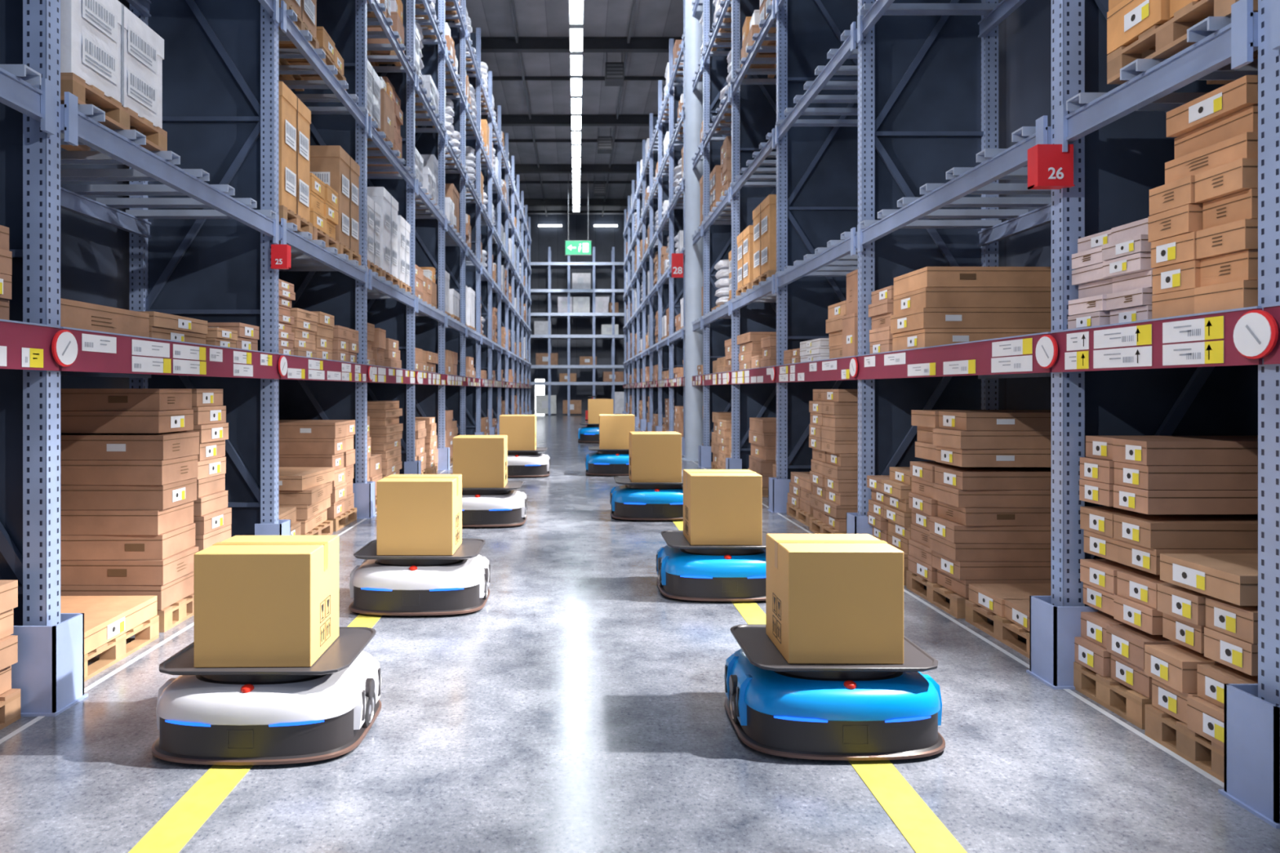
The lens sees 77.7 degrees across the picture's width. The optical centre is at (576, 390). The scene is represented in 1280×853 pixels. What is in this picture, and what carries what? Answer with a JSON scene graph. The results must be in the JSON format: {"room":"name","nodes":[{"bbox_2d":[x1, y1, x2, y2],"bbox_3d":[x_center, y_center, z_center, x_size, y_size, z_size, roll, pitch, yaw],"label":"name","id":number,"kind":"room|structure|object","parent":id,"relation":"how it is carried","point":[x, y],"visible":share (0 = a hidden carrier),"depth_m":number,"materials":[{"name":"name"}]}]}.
{"room":"warehouse aisle","nodes":[
{"label":"warehouse aisle","id":0,"kind":"room"},
{"bbox_2d":[60,0,129,388],"bbox_3d":[-3.850,-4.800,24.250,0.100,12.600,51.500,0,0,0],"label":"wall","id":1,"kind":"structure","parent":0,"point":[95,255],"depth_m":6.25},
{"bbox_2d":[466,0,683,214],"bbox_3d":[0.000,-11.150,24.250,7.600,0.100,51.500,0,0,0],"label":"ceiling","id":2,"kind":"structure","parent":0,"point":[533,18],"depth_m":28.75,"materials":[{"name":"grey metal"}]},
{"bbox_2d":[527,214,626,413],"bbox_3d":[0.000,-4.800,50.050,7.600,12.600,0.100,0,0,0],"label":"wall","id":3,"kind":"structure","parent":0,"point":[603,239],"depth_m":50.00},
{"bbox_2d":[533,377,546,413],"bbox_3d":[-2.300,0.350,49.930,0.800,2.300,0.100,0,0,0],"label":"door","id":4,"kind":"structure","parent":3,"relation":"in","point":[537,389],"depth_m":49.91,"materials":[{"name":"white"}]},
{"bbox_2d":[537,224,617,227],"bbox_3d":[0.100,-10.360,49.895,5.040,0.160,0.190,0,0,0],"label":"strip light","id":5,"kind":"object","parent":3,"relation":"attached to","point":[539,225],"visible":1,"depth_m":49.83,"materials":[{"name":"white plastic"}]},
{"bbox_2d":[480,0,682,217],"bbox_3d":[0.000,-10.910,25.000,7.600,0.380,50.000,0,0,0],"label":"ceiling beams","id":6,"kind":"structure","parent":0,"point":[517,44],"depth_m":31.95,"materials":[{"name":"black metal"}]},
{"bbox_2d":[568,0,583,211],"bbox_3d":[0.000,-10.550,21.785,0.380,1.100,45.210,0,0,0],"label":"ceiling light","id":7,"kind":"object","parent":6,"relation":"hanging from","point":[575,6],"visible":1,"depth_m":26.11,"materials":[{"name":"white plastic"}]},
{"bbox_2d":[564,173,591,255],"bbox_3d":[0.100,-8.960,40.055,1.360,4.280,0.150,0,0,0],"label":"exit sign","id":8,"kind":"object","parent":6,"relation":"hanging from","point":[573,247],"visible":0.92,"depth_m":40.00,"materials":[{"name":"green plastic"}]},
{"bbox_2d":[593,175,605,196],"bbox_3d":[1.200,-10.600,40.992,0.600,1.000,0.615,0,0,0],"label":"heater","id":9,"kind":"object","parent":6,"relation":"hanging from","point":[599,188],"depth_m":40.70,"materials":[{"name":"grey metal"}]},
{"bbox_2d":[597,127,612,153],"bbox_3d":[1.200,-10.600,33.492,0.600,1.000,0.615,0,0,0],"label":"heater","id":10,"kind":"object","parent":6,"relation":"hanging from","point":[604,143],"depth_m":33.20,"materials":[{"name":"grey metal"}]},
{"bbox_2d":[604,52,624,85],"bbox_3d":[1.250,-10.600,25.993,0.600,1.000,0.615,0,0,0],"label":"heater","id":11,"kind":"object","parent":6,"relation":"hanging from","point":[614,71],"depth_m":25.70,"materials":[{"name":"grey metal"}]},
{"bbox_2d":[0,413,1279,852],"bbox_3d":[0.000,1.550,24.250,7.600,0.100,51.500,0,0,0],"label":"floor","id":12,"kind":"structure","parent":0,"point":[580,709],"depth_m":3.24,"materials":[{"name":"concrete"}]},
{"bbox_2d":[0,579,20,730],"bbox_3d":[-2.990,1.058,2.756,0.920,0.885,1.731,0,0,0],"label":"cartons","id":13,"kind":"object","parent":12,"relation":"on","point":[10,699],"visible":1,"depth_m":3.56,"materials":[{"name":"brown cardboard"}]},
{"bbox_2d":[60,595,159,681],"bbox_3d":[-3.013,1.373,4.397,0.975,0.255,0.806,0,0,0],"label":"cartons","id":14,"kind":"object","parent":12,"relation":"on","point":[109,621],"visible":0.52,"depth_m":4.47,"materials":[{"name":"brown wood"}]},
{"bbox_2d":[60,388,231,632],"bbox_3d":[-3.058,0.745,5.371,1.045,1.510,0.964,0,0,0],"label":"cartons","id":15,"kind":"object","parent":12,"relation":"on","point":[143,471],"visible":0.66,"depth_m":4.92,"materials":[{"name":"brown cardboard"}]},
{"bbox_2d":[0,0,532,716],"bbox_3d":[-3.057,-3.950,21.960,1.327,10.900,42.244,0,0,0],"label":"rack","id":16,"kind":"object","parent":12,"relation":"on","point":[202,220],"visible":0.82,"depth_m":6.60,"materials":[{"name":"grey metal"}]},
{"bbox_2d":[0,225,12,319],"bbox_3d":[-2.994,-0.519,2.449,0.907,0.437,2.304,0,0,0],"label":"cartons","id":17,"kind":"object","parent":16,"relation":"in","point":[6,255],"visible":0.95,"depth_m":3.56},
{"bbox_2d":[60,297,259,351],"bbox_3d":[-3.016,-0.409,5.171,0.914,0.217,2.552,0,0,0],"label":"cartons","id":18,"kind":"object","parent":16,"relation":"in","point":[73,313],"visible":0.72,"depth_m":4.93},
{"bbox_2d":[270,244,291,269],"bbox_3d":[-2.425,-1.092,6.503,0.138,0.196,0.094,0,0,0],"label":"number sign","id":19,"kind":"object","parent":16,"relation":"attached to","point":[281,254],"visible":1,"depth_m":6.46,"materials":[{"name":"red plastic"}]},
{"bbox_2d":[278,0,346,90],"bbox_3d":[-2.996,-3.675,7.701,1.008,0.850,1.803,0,0,0],"label":"cartons","id":20,"kind":"object","parent":16,"relation":"on","point":[305,11],"visible":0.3,"depth_m":7.80,"materials":[{"name":"brown cardboard"}]},
{"bbox_2d":[278,279,359,363],"bbox_3d":[-2.980,-0.624,7.933,0.934,0.645,2.527,0,0,0],"label":"cartons","id":21,"kind":"object","parent":16,"relation":"in","point":[301,332],"visible":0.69,"depth_m":7.55},
{"bbox_2d":[307,173,339,253],"bbox_3d":[-3.000,-1.752,7.949,1.001,0.645,0.804,0,0,0],"label":"cartons","id":22,"kind":"object","parent":16,"relation":"on","point":[324,211],"visible":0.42,"depth_m":7.90,"materials":[{"name":"brown cardboard"}]},
{"bbox_2d":[367,0,404,507],"bbox_3d":[-3.013,-3.893,10.775,0.987,10.787,2.634,0,0,0],"label":"cartons","id":23,"kind":"object","parent":16,"relation":"on","point":[384,431],"visible":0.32,"depth_m":10.68,"materials":[{"name":"brown cardboard"}]},
{"bbox_2d":[415,0,439,474],"bbox_3d":[-3.012,-3.897,13.576,0.982,10.795,2.631,0,0,0],"label":"cartons","id":24,"kind":"object","parent":16,"relation":"on","point":[426,165],"visible":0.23,"depth_m":13.82,"materials":[{"name":"brown cardboard"}]},
{"bbox_2d":[444,0,462,464],"bbox_3d":[-3.011,-3.893,16.377,0.986,10.787,2.628,0,0,0],"label":"cartons","id":25,"kind":"object","parent":16,"relation":"on","point":[451,194],"visible":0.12,"depth_m":16.52,"materials":[{"name":"brown cardboard"}]},
{"bbox_2d":[459,8,476,435],"bbox_3d":[-3.012,-3.893,19.179,0.994,10.787,2.628,0,0,0],"label":"cartons","id":26,"kind":"object","parent":16,"relation":"on","point":[470,91],"visible":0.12,"depth_m":19.52,"materials":[{"name":"white cardboard"}]},
{"bbox_2d":[480,62,489,435],"bbox_3d":[-3.017,-3.978,21.976,0.987,10.957,2.628,0,0,0],"label":"cartons","id":27,"kind":"object","parent":16,"relation":"on","point":[485,130],"visible":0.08,"depth_m":22.43,"materials":[{"name":"brown cardboard"}]},
{"bbox_2d":[487,91,498,435],"bbox_3d":[-3.016,-3.808,24.776,0.976,10.617,2.631,0,0,0],"label":"cartons","id":28,"kind":"object","parent":16,"relation":"on","point":[495,160],"visible":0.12,"depth_m":25.12,"materials":[{"name":"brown cardboard"}]},
{"bbox_2d":[493,108,506,414],"bbox_3d":[-3.016,-3.919,27.577,1.008,10.837,2.643,0,0,0],"label":"cartons","id":29,"kind":"object","parent":16,"relation":"on","point":[504,272],"visible":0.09,"depth_m":28.04,"materials":[{"name":"brown cardboard"}]},
{"bbox_2d":[504,145,513,401],"bbox_3d":[-3.013,-3.893,30.378,0.988,10.787,2.631,0,0,0],"label":"cartons","id":30,"kind":"object","parent":16,"relation":"on","point":[510,242],"visible":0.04,"depth_m":30.98,"materials":[{"name":"brown cardboard"}]},
{"bbox_2d":[514,180,517,414],"bbox_3d":[-3.011,-3.808,33.176,0.990,10.617,2.632,0,0,0],"label":"cartons","id":31,"kind":"object","parent":16,"relation":"on","point":[515,220],"visible":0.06,"depth_m":33.55,"materials":[{"name":"brown cardboard"}]},
{"bbox_2d":[519,214,521,414],"bbox_3d":[-3.015,-3.902,35.976,0.987,10.804,2.635,0,0,0],"label":"cartons","id":32,"kind":"object","parent":16,"relation":"on","point":[520,264],"visible":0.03,"depth_m":36.61,"materials":[{"name":"brown cardboard"}]},
{"bbox_2d":[524,215,526,413],"bbox_3d":[-3.013,-3.730,38.776,0.982,10.459,2.628,0,0,0],"label":"cartons","id":33,"kind":"object","parent":16,"relation":"on","point":[525,311],"visible":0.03,"depth_m":39.70,"materials":[{"name":"brown cardboard"}]},
{"bbox_2d":[524,205,528,411],"bbox_3d":[-3.014,-3.978,41.452,0.978,10.957,2.379,0,0,0],"label":"cartons","id":34,"kind":"object","parent":16,"relation":"on","point":[524,206],"visible":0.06,"depth_m":41.95,"materials":[{"name":"brown cardboard"}]},
{"bbox_2d":[151,626,381,765],"bbox_3d":[-1.335,1.318,3.473,0.868,0.364,0.691,0,0,0],"label":"robot","id":35,"kind":"object","parent":12,"relation":"on","point":[323,710],"visible":0.9,"depth_m":3.20,"materials":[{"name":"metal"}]},
{"bbox_2d":[193,535,338,667],"bbox_3d":[-1.335,0.905,3.460,0.482,0.472,0.410,0,0,-1],"label":"cardboard box","id":36,"kind":"object","parent":35,"relation":"on","point":[260,601],"visible":1,"depth_m":3.26,"materials":[{"name":"beige cardboard"}]},
{"bbox_2d":[278,419,356,535],"bbox_3d":[-3.009,0.922,7.962,1.016,1.155,2.479,0,0,0],"label":"cartons","id":37,"kind":"object","parent":12,"relation":"on","point":[317,457],"visible":0.53,"depth_m":8.40,"materials":[{"name":"brown cardboard"}]},
{"bbox_2d":[349,538,490,615],"bbox_3d":[-1.090,1.305,5.571,0.929,0.390,0.739,0,0,0],"label":"robot","id":38,"kind":"object","parent":12,"relation":"on","point":[459,583],"visible":0.92,"depth_m":5.27,"materials":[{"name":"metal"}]},
{"bbox_2d":[376,474,462,555],"bbox_3d":[-1.090,0.864,5.557,0.516,0.505,0.439,0,0,0],"label":"cardboard box","id":39,"kind":"object","parent":38,"relation":"on","point":[417,514],"visible":1,"depth_m":5.34,"materials":[{"name":"beige cardboard"}]},
{"bbox_2d":[462,480,527,527],"bbox_3d":[-1.080,1.285,8.967,1.024,0.430,0.815,0,0,0],"label":"robot","id":40,"kind":"object","parent":12,"relation":"on","point":[506,506],"visible":0.64,"depth_m":8.62,"materials":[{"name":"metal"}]},
{"bbox_2d":[453,435,507,488],"bbox_3d":[-1.080,0.798,8.953,0.569,0.556,0.484,0,0,-1],"label":"cardboard box","id":41,"kind":"object","parent":40,"relation":"on","point":[482,460],"visible":0.85,"depth_m":8.71,"materials":[{"name":"brown cardboard"}]},
{"bbox_2d":[507,447,550,477],"bbox_3d":[-1.020,1.267,13.915,1.111,0.466,0.884,0,0,0],"label":"robot","id":42,"kind":"object","parent":12,"relation":"on","point":[521,464],"visible":0.51,"depth_m":13.53,"materials":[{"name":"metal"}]},
{"bbox_2d":[499,414,536,450],"bbox_3d":[-1.020,0.739,13.899,0.618,0.604,0.525,0,0,0],"label":"cardboard box","id":43,"kind":"object","parent":42,"relation":"on","point":[520,429],"visible":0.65,"depth_m":13.64,"materials":[{"name":"brown cardboard"}]},
{"bbox_2d":[530,246,626,415],"bbox_3d":[0.050,-3.500,47.600,6.900,10.000,1.400,0,0,0],"label":"rack","id":44,"kind":"object","parent":12,"relation":"on","point":[581,282],"visible":0.7,"depth_m":46.96,"materials":[{"name":"grey metal"}]},
{"bbox_2d":[577,422,599,442],"bbox_3d":[0.700,1.227,22.859,1.302,0.546,1.036,0,0,0],"label":"robot","id":45,"kind":"object","parent":12,"relation":"on","point":[589,433],"visible":0.42,"depth_m":22.43,"materials":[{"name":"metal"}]},
{"bbox_2d":[587,399,613,423],"bbox_3d":[0.700,0.608,22.840,0.724,0.707,0.615,0,0,1],"label":"cardboard box","id":46,"kind":"object","parent":45,"relation":"on","point":[596,407],"visible":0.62,"depth_m":22.53,"materials":[{"name":"brown cardboard"}]},
{"bbox_2d":[585,395,595,419],"bbox_3d":[0.785,0.890,39.285,0.670,1.220,1.730,0,0,0],"label":"truck","id":47,"kind":"object","parent":12,"relation":"on","point":[592,397],"visible":0.38,"depth_m":38.75,"materials":[{"name":"metal"}]},
{"bbox_2d":[585,446,629,475],"bbox_3d":[0.720,1.267,14.165,1.111,0.466,0.884,0,0,0],"label":"robot","id":48,"kind":"object","parent":12,"relation":"on","point":[602,462],"visible":0.52,"depth_m":13.78,"materials":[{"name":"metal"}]},
{"bbox_2d":[599,414,635,449],"bbox_3d":[0.720,0.739,14.149,0.618,0.604,0.525,0,0,1],"label":"cardboard box","id":49,"kind":"object","parent":48,"relation":"on","point":[614,429],"visible":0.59,"depth_m":13.89,"materials":[{"name":"brown cardboard"}]},
{"bbox_2d":[0,426,1223,852],"bbox_3d":[0.000,1.498,21.250,4.940,0.003,43.500,0,0,0],"label":"floor marking lines","id":50,"kind":"object","parent":12,"relation":"on","point":[921,828],"depth_m":2.93,"materials":[{"name":"yellow paint"}]},
{"bbox_2d":[609,475,683,519],"bbox_3d":[0.930,1.282,9.417,1.042,0.437,0.829,0,0,0],"label":"robot","id":51,"kind":"object","parent":12,"relation":"on","point":[629,500],"visible":0.68,"depth_m":9.06,"materials":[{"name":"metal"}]},
{"bbox_2d":[629,431,681,482],"bbox_3d":[0.930,0.786,9.402,0.579,0.566,0.492,0,0,0],"label":"cardboard box","id":52,"kind":"object","parent":51,"relation":"on","point":[654,456],"visible":1,"depth_m":9.15,"materials":[{"name":"brown cardboard"}]},
{"bbox_2d":[681,0,702,461],"bbox_3d":[2.560,-4.800,17.000,0.600,12.600,0.600,0,0,0],"label":"structural column","id":53,"kind":"structure","parent":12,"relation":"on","point":[693,28],"depth_m":16.81,"materials":[{"name":"white metal"}]},
{"bbox_2d":[656,530,769,601],"bbox_3d":[1.080,1.305,5.921,0.929,0.390,0.739,0,0,0],"label":"robot","id":54,"kind":"object","parent":12,"relation":"on","point":[685,571],"visible":0.67,"depth_m":5.61,"materials":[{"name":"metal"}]},
{"bbox_2d":[683,469,762,545],"bbox_3d":[1.080,0.864,5.907,0.516,0.505,0.439,0,0,1],"label":"cardboard box","id":55,"kind":"object","parent":54,"relation":"on","point":[722,507],"visible":1,"depth_m":5.69,"materials":[{"name":"beige cardboard"}]},
{"bbox_2d":[786,389,857,533],"bbox_3d":[3.021,0.745,8.374,1.063,1.510,2.456,0,0,0],"label":"cartons","id":56,"kind":"object","parent":12,"relation":"on","point":[820,498],"visible":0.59,"depth_m":7.86},
{"bbox_2d":[724,624,945,760],"bbox_3d":[1.125,1.318,3.513,0.868,0.364,0.691,0,0,0],"label":"robot","id":57,"kind":"object","parent":12,"relation":"on","point":[776,707],"visible":0.92,"depth_m":3.24,"materials":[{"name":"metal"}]},
{"bbox_2d":[765,533,903,664],"bbox_3d":[1.125,0.905,3.500,0.482,0.472,0.410,0,0,1],"label":"cardboard box","id":58,"kind":"object","parent":57,"relation":"on","point":[831,598],"visible":1,"depth_m":3.30,"materials":[{"name":"beige cardboard"}]},
{"bbox_2d":[866,466,911,585],"bbox_3d":[2.997,1.065,6.461,1.048,0.870,0.782,0,0,0],"label":"cartons","id":59,"kind":"object","parent":12,"relation":"on","point":[889,513],"visible":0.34,"depth_m":6.35,"materials":[{"name":"brown cardboard"}]},
{"bbox_2d":[622,0,1279,828],"bbox_3d":[3.057,-3.950,20.565,1.327,10.900,41.394,0,0,0],"label":"rack","id":60,"kind":"object","parent":12,"relation":"on","point":[873,133],"visible":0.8,"depth_m":6.90,"materials":[{"name":"grey metal"}]},
{"bbox_2d":[628,193,635,414],"bbox_3d":[3.015,-3.784,36.882,0.992,10.568,2.682,0,0,0],"label":"cartons","id":61,"kind":"object","parent":60,"relation":"on","point":[630,375],"visible":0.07,"depth_m":37.30,"materials":[{"name":"brown cardboard"}]},
{"bbox_2d":[633,181,639,382],"bbox_3d":[3.014,-3.822,34.032,0.988,10.645,2.676,0,0,0],"label":"cartons","id":62,"kind":"object","parent":60,"relation":"on","point":[635,213],"visible":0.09,"depth_m":34.39,"materials":[{"name":"brown cardboard"}]},
{"bbox_2d":[638,159,642,427],"bbox_3d":[3.017,-3.772,31.182,0.991,10.544,2.685,0,0,0],"label":"cartons","id":63,"kind":"object","parent":60,"relation":"on","point":[640,256],"visible":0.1,"depth_m":31.63,"materials":[{"name":"brown cardboard"}]},
{"bbox_2d":[644,137,649,431],"bbox_3d":[3.016,-3.791,28.245,0.997,10.583,2.512,0,0,0],"label":"cartons","id":64,"kind":"object","parent":60,"relation":"on","point":[647,143],"visible":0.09,"depth_m":28.64,"materials":[{"name":"brown cardboard"}]},
{"bbox_2d":[651,92,662,431],"bbox_3d":[3.025,-3.913,25.483,0.970,10.826,2.675,0,0,0],"label":"cartons","id":65,"kind":"object","parent":60,"relation":"on","point":[655,375],"visible":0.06,"depth_m":25.69,"materials":[{"name":"brown cardboard"}]},
{"bbox_2d":[660,62,674,431],"bbox_3d":[3.015,-3.893,22.632,0.982,10.787,2.680,0,0,0],"label":"cartons","id":66,"kind":"object","parent":60,"relation":"on","point":[664,259],"visible":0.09,"depth_m":22.81,"materials":[{"name":"brown cardboard"}]},
{"bbox_2d":[671,40,683,436],"bbox_3d":[3.012,-3.893,19.781,0.987,10.787,2.681,0,0,0],"label":"cartons","id":67,"kind":"object","parent":60,"relation":"on","point":[678,170],"visible":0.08,"depth_m":20.06,"materials":[{"name":"brown cardboard"}]},
{"bbox_2d":[671,253,683,277],"bbox_3d":[2.330,-2.872,18.263,0.268,0.556,0.094,0,0,0],"label":"number sign","id":68,"kind":"object","parent":60,"relation":"attached to","point":[677,258],"visible":1,"depth_m":18.22,"materials":[{"name":"red plastic"}]},
{"bbox_2d":[697,4,712,466],"bbox_3d":[3.014,-3.808,16.931,0.987,10.617,2.678,0,0,0],"label":"cartons","id":69,"kind":"object","parent":60,"relation":"on","point":[700,368],"visible":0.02,"depth_m":16.02,"materials":[{"name":"brown cardboard"}]},
{"bbox_2d":[709,0,731,469],"bbox_3d":[3.017,-3.816,14.080,0.980,10.633,2.682,0,0,0],"label":"cartons","id":70,"kind":"object","parent":60,"relation":"on","point":[720,178],"visible":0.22,"depth_m":14.27,"materials":[{"name":"brown cardboard"}]},
{"bbox_2d":[737,0,776,497],"bbox_3d":[3.018,-3.893,11.232,0.984,10.787,2.683,0,0,0],"label":"cartons","id":71,"kind":"object","parent":60,"relation":"on","point":[757,349],"visible":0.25,"depth_m":11.44,"materials":[{"name":"brown cardboard"}]},
{"bbox_2d":[783,269,857,364],"bbox_3d":[3.047,-0.700,8.367,1.084,0.797,2.459,0,0,0],"label":"cartons","id":72,"kind":"object","parent":60,"relation":"in","point":[842,322],"visible":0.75,"depth_m":7.77},
{"bbox_2d":[868,266,1051,353],"bbox_3d":[3.047,-0.600,6.298,1.070,0.597,1.106,0,0,0],"label":"cartons","id":73,"kind":"object","parent":60,"relation":"in","point":[928,306],"visible":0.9,"depth_m":5.75},
{"bbox_2d":[1027,144,1075,189],"bbox_3d":[2.415,-1.135,4.033,0.188,0.211,0.094,0,0,0],"label":"number sign","id":74,"kind":"object","parent":60,"relation":"attached to","point":[1049,167],"visible":1,"depth_m":3.99,"materials":[{"name":"red plastic"}]},
{"bbox_2d":[1067,217,1155,328],"bbox_3d":[2.943,-0.533,3.761,0.913,0.465,0.541,0,0,0],"label":"cartons","id":75,"kind":"object","parent":60,"relation":"in","point":[1113,272],"visible":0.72,"depth_m":3.71},
{"bbox_2d":[1147,75,1257,319],"bbox_3d":[2.944,-0.752,3.213,0.905,0.902,0.497,0,0,0],"label":"cartons","id":76,"kind":"object","parent":60,"relation":"in","point":[1202,223],"visible":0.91,"depth_m":3.17},
{"bbox_2d":[906,409,1051,618],"bbox_3d":[3.045,0.825,5.594,1.116,1.351,0.813,0,0,0],"label":"cartons","id":77,"kind":"object","parent":12,"relation":"on","point":[981,510],"visible":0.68,"depth_m":5.21,"materials":[{"name":"brown cardboard"}]},
{"bbox_2d":[965,583,1051,658],"bbox_3d":[3.015,1.377,4.740,0.970,0.245,0.821,0,0,0],"label":"cartons","id":78,"kind":"object","parent":12,"relation":"on","point":[1007,605],"visible":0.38,"depth_m":4.84,"materials":[{"name":"brown cardboard"}]},
{"bbox_2d":[1073,435,1257,729],"bbox_3d":[3.000,0.865,3.757,1.000,1.270,0.529,0,0,0],"label":"cartons","id":79,"kind":"object","parent":12,"relation":"on","point":[1158,495],"visible":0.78,"depth_m":3.61,"materials":[{"name":"brown cardboard"}]},
{"bbox_2d":[1144,553,1257,782],"bbox_3d":[2.979,1.100,3.205,1.041,0.800,0.473,0,0,0],"label":"cartons","id":80,"kind":"object","parent":12,"relation":"on","point":[1209,606],"visible":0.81,"depth_m":3.18,"materials":[{"name":"brown cardboard"}]},
{"bbox_2d":[998,0,1051,409],"bbox_3d":[3.850,-4.800,24.250,0.100,12.600,51.500,0,0,0],"label":"wall","id":81,"kind":"structure","parent":0,"point":[1024,36],"depth_m":6.71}
]}

